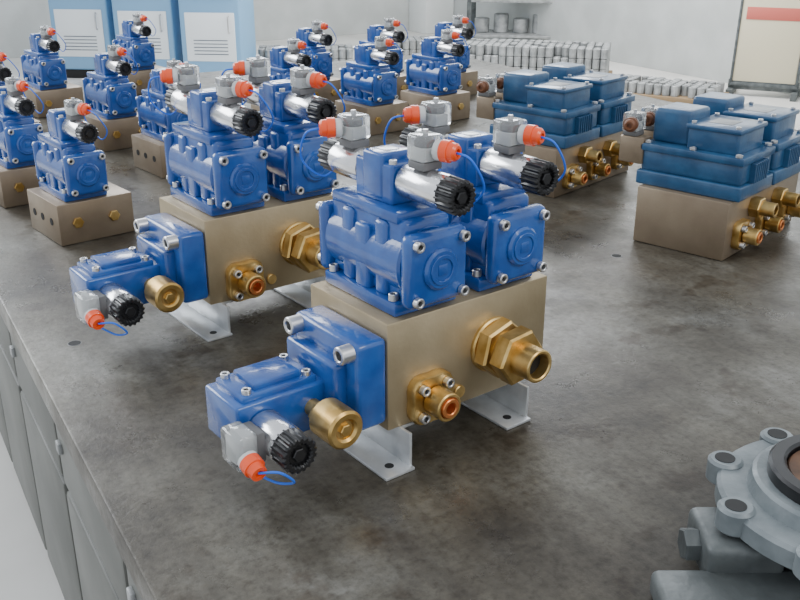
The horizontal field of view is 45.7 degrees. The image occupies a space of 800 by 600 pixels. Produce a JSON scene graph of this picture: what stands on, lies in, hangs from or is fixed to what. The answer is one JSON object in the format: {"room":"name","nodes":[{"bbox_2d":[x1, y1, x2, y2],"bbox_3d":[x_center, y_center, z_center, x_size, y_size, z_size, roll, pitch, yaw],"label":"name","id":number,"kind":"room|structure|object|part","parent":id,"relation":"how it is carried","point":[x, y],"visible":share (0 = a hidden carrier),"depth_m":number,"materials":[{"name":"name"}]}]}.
{"room":"factory workshop","nodes":[
{"label":"factory workshop","id":0,"kind":"room"},
{"bbox_2d":[0,31,799,599],"bbox_3d":[-1.157,-0.114,4.231,12.000,0.100,14.000,-13,25,-28],"label":"floor","id":1,"kind":"structure","parent":0,"point":[26,570],"depth_m":2.44,"materials":[{"name":"concrete"}]},
{"bbox_2d":[48,0,115,77],"bbox_3d":[-2.902,-2.729,8.829,0.550,1.250,0.570,2,22,6],"label":"cabinet","id":2,"kind":"object","parent":1,"relation":"on","point":[86,27],"visible":0.76,"depth_m":8.68,"materials":[{"name":"blue metal"}]},
{"bbox_3d":[-2.927,-2.440,8.691,0.450,0.420,0.015,2,22,6],"label":"door panel","id":3,"kind":"part","parent":2,"relation":"part of","materials":[{"name":"white"}]},
{"bbox_3d":[-2.756,-2.525,8.608,0.014,0.157,0.039,2,22,6],"label":"handle","id":4,"kind":"part","parent":2,"relation":"part of","materials":[{"name":"silver metal"}]},
{"bbox_2d":[111,0,182,67],"bbox_3d":[-2.282,-2.673,8.691,0.550,1.250,0.570,2,22,6],"label":"cabinet","id":5,"kind":"object","parent":1,"relation":"on","point":[164,14],"visible":0.53,"depth_m":8.51,"materials":[{"name":"blue metal"}]},
{"bbox_3d":[-2.307,-2.383,8.552,0.450,0.420,0.015,2,22,6],"label":"door panel","id":6,"kind":"part","parent":5,"relation":"part of","materials":[{"name":"white"}]},
{"bbox_2d":[178,0,255,72],"bbox_3d":[-1.652,-2.616,8.552,0.550,1.250,0.570,2,22,6],"label":"cabinet","id":7,"kind":"object","parent":1,"relation":"on","point":[215,34],"visible":0.9,"depth_m":8.41,"materials":[{"name":"blue metal"}]},
{"bbox_3d":[-1.677,-2.326,8.413,0.450,0.420,0.015,2,22,6],"label":"door panel","id":8,"kind":"part","parent":7,"relation":"part of","materials":[{"name":"white"}]},
{"bbox_2d":[258,44,352,61],"bbox_3d":[-0.915,-2.348,9.250,0.970,0.224,0.480,-2,22,-5],"label":"coupling","id":9,"kind":"object","parent":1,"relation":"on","point":[341,52],"visible":0.25,"depth_m":9.08,"materials":[{"name":"grey metal"}]},
{"bbox_2d":[0,55,799,599],"bbox_3d":[0.466,0.219,2.232,2.450,0.800,5.150,-13,25,-28],"label":"workbench","id":10,"kind":"object","parent":1,"relation":"on","point":[664,360],"visible":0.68,"depth_m":1.30,"materials":[{"name":"grey paint"}]},
{"bbox_2d":[0,51,40,123],"bbox_3d":[-1.141,-0.571,2.711,0.166,0.299,0.232,-18,28,-36],"label":"valve","id":11,"kind":"object","parent":10,"relation":"on","point":[5,72],"visible":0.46,"depth_m":2.60,"materials":[{"name":"blue metal"}]},
{"bbox_2d":[0,76,43,207],"bbox_3d":[-0.911,-0.393,2.276,0.166,0.299,0.232,-18,28,-36],"label":"valve","id":12,"kind":"object","parent":10,"relation":"on","point":[18,128],"visible":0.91,"depth_m":2.21,"materials":[{"name":"blue metal"}]},
{"bbox_2d":[20,25,83,117],"bbox_3d":[-1.201,-0.791,3.247,0.166,0.299,0.232,-18,28,-36],"label":"valve","id":13,"kind":"object","parent":10,"relation":"on","point":[43,70],"visible":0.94,"depth_m":3.20,"materials":[{"name":"blue metal"}]},
{"bbox_2d":[27,97,134,245],"bbox_3d":[-0.686,-0.289,2.022,0.166,0.299,0.232,-18,28,-36],"label":"valve","id":14,"kind":"object","parent":10,"relation":"on","point":[74,201],"visible":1,"depth_m":1.98,"materials":[{"name":"blue metal"}]},
{"bbox_2d":[81,43,140,151],"bbox_3d":[-0.838,-0.609,2.801,0.166,0.299,0.232,-18,28,-36],"label":"valve","id":15,"kind":"object","parent":10,"relation":"on","point":[109,93],"visible":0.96,"depth_m":2.75,"materials":[{"name":"blue metal"}]},
{"bbox_2d":[112,12,165,94],"bbox_3d":[-1.001,-0.951,3.636,0.166,0.299,0.232,-18,28,-36],"label":"valve","id":16,"kind":"object","parent":10,"relation":"on","point":[134,36],"visible":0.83,"depth_m":3.58,"materials":[{"name":"blue metal"}]},
{"bbox_2d":[131,59,200,177],"bbox_3d":[-0.601,-0.495,2.526,0.166,0.299,0.232,-18,28,-36],"label":"valve","id":17,"kind":"object","parent":10,"relation":"on","point":[147,145],"visible":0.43,"depth_m":2.50,"materials":[{"name":"blue metal"}]},
{"bbox_2d":[69,55,344,341],"bbox_3d":[-0.325,-0.164,1.561,0.479,0.417,0.305,-16,27,-34],"label":"valve","id":18,"kind":"object","parent":10,"relation":"on","point":[239,220],"visible":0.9,"depth_m":1.55,"materials":[{"name":"blue metal"}]},
{"bbox_3d":[-0.370,-0.009,1.492,0.049,0.049,0.046,-16,27,-34],"label":"brass knob","id":19,"kind":"part","parent":18,"relation":"part of","materials":[{"name":"gold metal"}]},
{"bbox_2d":[251,37,315,110],"bbox_3d":[-0.341,-0.662,2.933,0.166,0.299,0.232,-18,28,-36],"label":"valve","id":20,"kind":"object","parent":10,"relation":"on","point":[282,58],"visible":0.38,"depth_m":2.86,"materials":[{"name":"blue metal"}]},
{"bbox_2d":[296,19,342,104],"bbox_3d":[-0.311,-0.852,3.395,0.166,0.299,0.232,-18,28,-36],"label":"valve","id":21,"kind":"object","parent":10,"relation":"on","point":[314,37],"visible":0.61,"depth_m":3.33,"materials":[{"name":"blue metal"}]},
{"bbox_2d":[335,35,407,135],"bbox_3d":[-0.081,-0.685,2.988,0.166,0.299,0.232,-18,28,-36],"label":"valve","id":22,"kind":"object","parent":10,"relation":"on","point":[368,85],"visible":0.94,"depth_m":2.95,"materials":[{"name":"blue metal"}]},
{"bbox_2d":[353,17,407,99],"bbox_3d":[-0.061,-0.886,3.479,0.166,0.299,0.232,-18,28,-36],"label":"valve","id":23,"kind":"object","parent":10,"relation":"on","point":[387,30],"visible":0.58,"depth_m":3.42,"materials":[{"name":"blue metal"}]},
{"bbox_2d":[205,97,565,484],"bbox_3d":[-0.030,-0.009,1.185,0.479,0.417,0.305,-16,27,-34],"label":"valve","id":24,"kind":"object","parent":10,"relation":"on","point":[430,302],"visible":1,"depth_m":1.17,"materials":[{"name":"blue metal"}]},
{"bbox_3d":[-0.099,0.134,1.143,0.034,0.029,0.030,-16,27,-34],"label":"brass knob stem","id":25,"kind":"part","parent":24,"relation":"part of","materials":[{"name":"gold metal"}]},
{"bbox_3d":[-0.075,0.145,1.116,0.049,0.049,0.046,-16,27,-34],"label":"brass knob","id":26,"kind":"part","parent":24,"relation":"part of","materials":[{"name":"gold metal"}]},
{"bbox_2d":[396,36,460,55],"bbox_3d":[0.185,-2.613,9.898,0.970,0.224,0.480,-2,22,-5],"label":"coupling","id":27,"kind":"object","parent":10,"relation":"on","point":[411,46],"visible":0.18,"depth_m":9.71,"materials":[{"name":"grey metal"}]},
{"bbox_2d":[401,28,469,120],"bbox_3d":[0.129,-0.753,3.155,0.166,0.299,0.232,-18,28,-36],"label":"valve","id":28,"kind":"object","parent":10,"relation":"on","point":[431,73],"visible":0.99,"depth_m":3.12,"materials":[{"name":"blue metal"}]},
{"bbox_2d":[420,14,477,94],"bbox_3d":[0.189,-0.924,3.571,0.166,0.299,0.232,-18,28,-36],"label":"valve","id":29,"kind":"object","parent":10,"relation":"on","point":[469,78],"visible":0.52,"depth_m":3.52,"materials":[{"name":"blue metal"}]},
{"bbox_2d":[476,62,634,197],"bbox_3d":[0.412,-0.450,2.446,0.310,0.275,0.375,19,29,38],"label":"valve","id":30,"kind":"object","parent":10,"relation":"on","point":[582,111],"visible":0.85,"depth_m":2.35,"materials":[{"name":"blue metal"}]},
{"bbox_2d":[619,91,799,260],"bbox_3d":[0.680,-0.279,2.029,0.310,0.275,0.375,19,29,38],"label":"valve","id":31,"kind":"object","parent":10,"relation":"on","point":[718,174],"visible":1,"depth_m":1.94,"materials":[{"name":"blue metal"}]},
{"bbox_2d":[650,427,799,599],"bbox_3d":[0.426,0.245,0.950,0.342,0.125,0.377,0,22,0],"label":"housing","id":32,"kind":"object","parent":10,"relation":"on","point":[746,546],"visible":1,"depth_m":0.96,"materials":[{"name":"metal"}]},
{"bbox_2d":[466,0,552,41],"bbox_3d":[1.610,-3.520,10.691,1.650,1.300,0.550,4,23,9],"label":"rack","id":33,"kind":"object","parent":1,"relation":"on","point":[501,20],"visible":0.4,"depth_m":10.81,"materials":[{"name":"metal"}]},
{"bbox_2d":[465,38,612,73],"bbox_3d":[1.263,-2.222,8.828,1.390,0.313,0.620,5,23,13],"label":"coupling","id":34,"kind":"object","parent":1,"relation":"on","point":[516,53],"visible":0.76,"depth_m":8.60,"materials":[{"name":"grey metal"}]},
{"bbox_2d":[624,74,728,103],"bbox_3d":[2.199,-1.758,7.930,0.970,0.135,0.480,12,25,28],"label":"coupling","id":35,"kind":"object","parent":1,"relation":"on","point":[676,90],"visible":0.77,"depth_m":7.77,"materials":[{"name":"grey metal"}]},
{"bbox_2d":[725,0,799,101],"bbox_3d":[3.069,-2.270,7.829,0.560,1.159,0.400,10,24,23],"label":"notice board","id":36,"kind":"object","parent":1,"relation":"on","point":[766,55],"visible":0.92,"depth_m":7.86,"materials":[{"name":"beige"}]},
{"bbox_3d":[-4.742,-4.290,9.142,12.000,4.100,0.200,-13,25,-28],"label":"wall","id":37,"kind":"structure","parent":0,"visible":0},
{"bbox_2d":[0,0,408,57],"bbox_3d":[-4.698,-2.954,9.575,11.970,1.100,0.026,-13,25,-28],"label":"wall","id":38,"kind":"structure","parent":37,"relation":"attached to","point":[273,19],"depth_m":11.49,"materials":[{"name":"white paint"}]},
{"bbox_2d":[409,0,453,33],"bbox_3d":[0.401,-5.328,11.542,0.420,4.000,0.420,-13,25,-28],"label":"wall","id":39,"kind":"structure","parent":37,"relation":"attached to","point":[424,15],"depth_m":12.05,"materials":[{"name":"white paint"}]},
{"bbox_3d":[4.058,-3.166,6.402,0.200,4.100,14.200,-13,25,-28],"label":"wall","id":40,"kind":"structure","parent":0,"visible":0},
{"bbox_2d":[454,0,799,95],"bbox_3d":[4.018,-1.811,6.788,0.023,1.100,13.970,-13,25,-28],"label":"wall","id":41,"kind":"structure","parent":40,"relation":"attached to","point":[695,38],"depth_m":9.35,"materials":[{"name":"white paint"}]}
]}

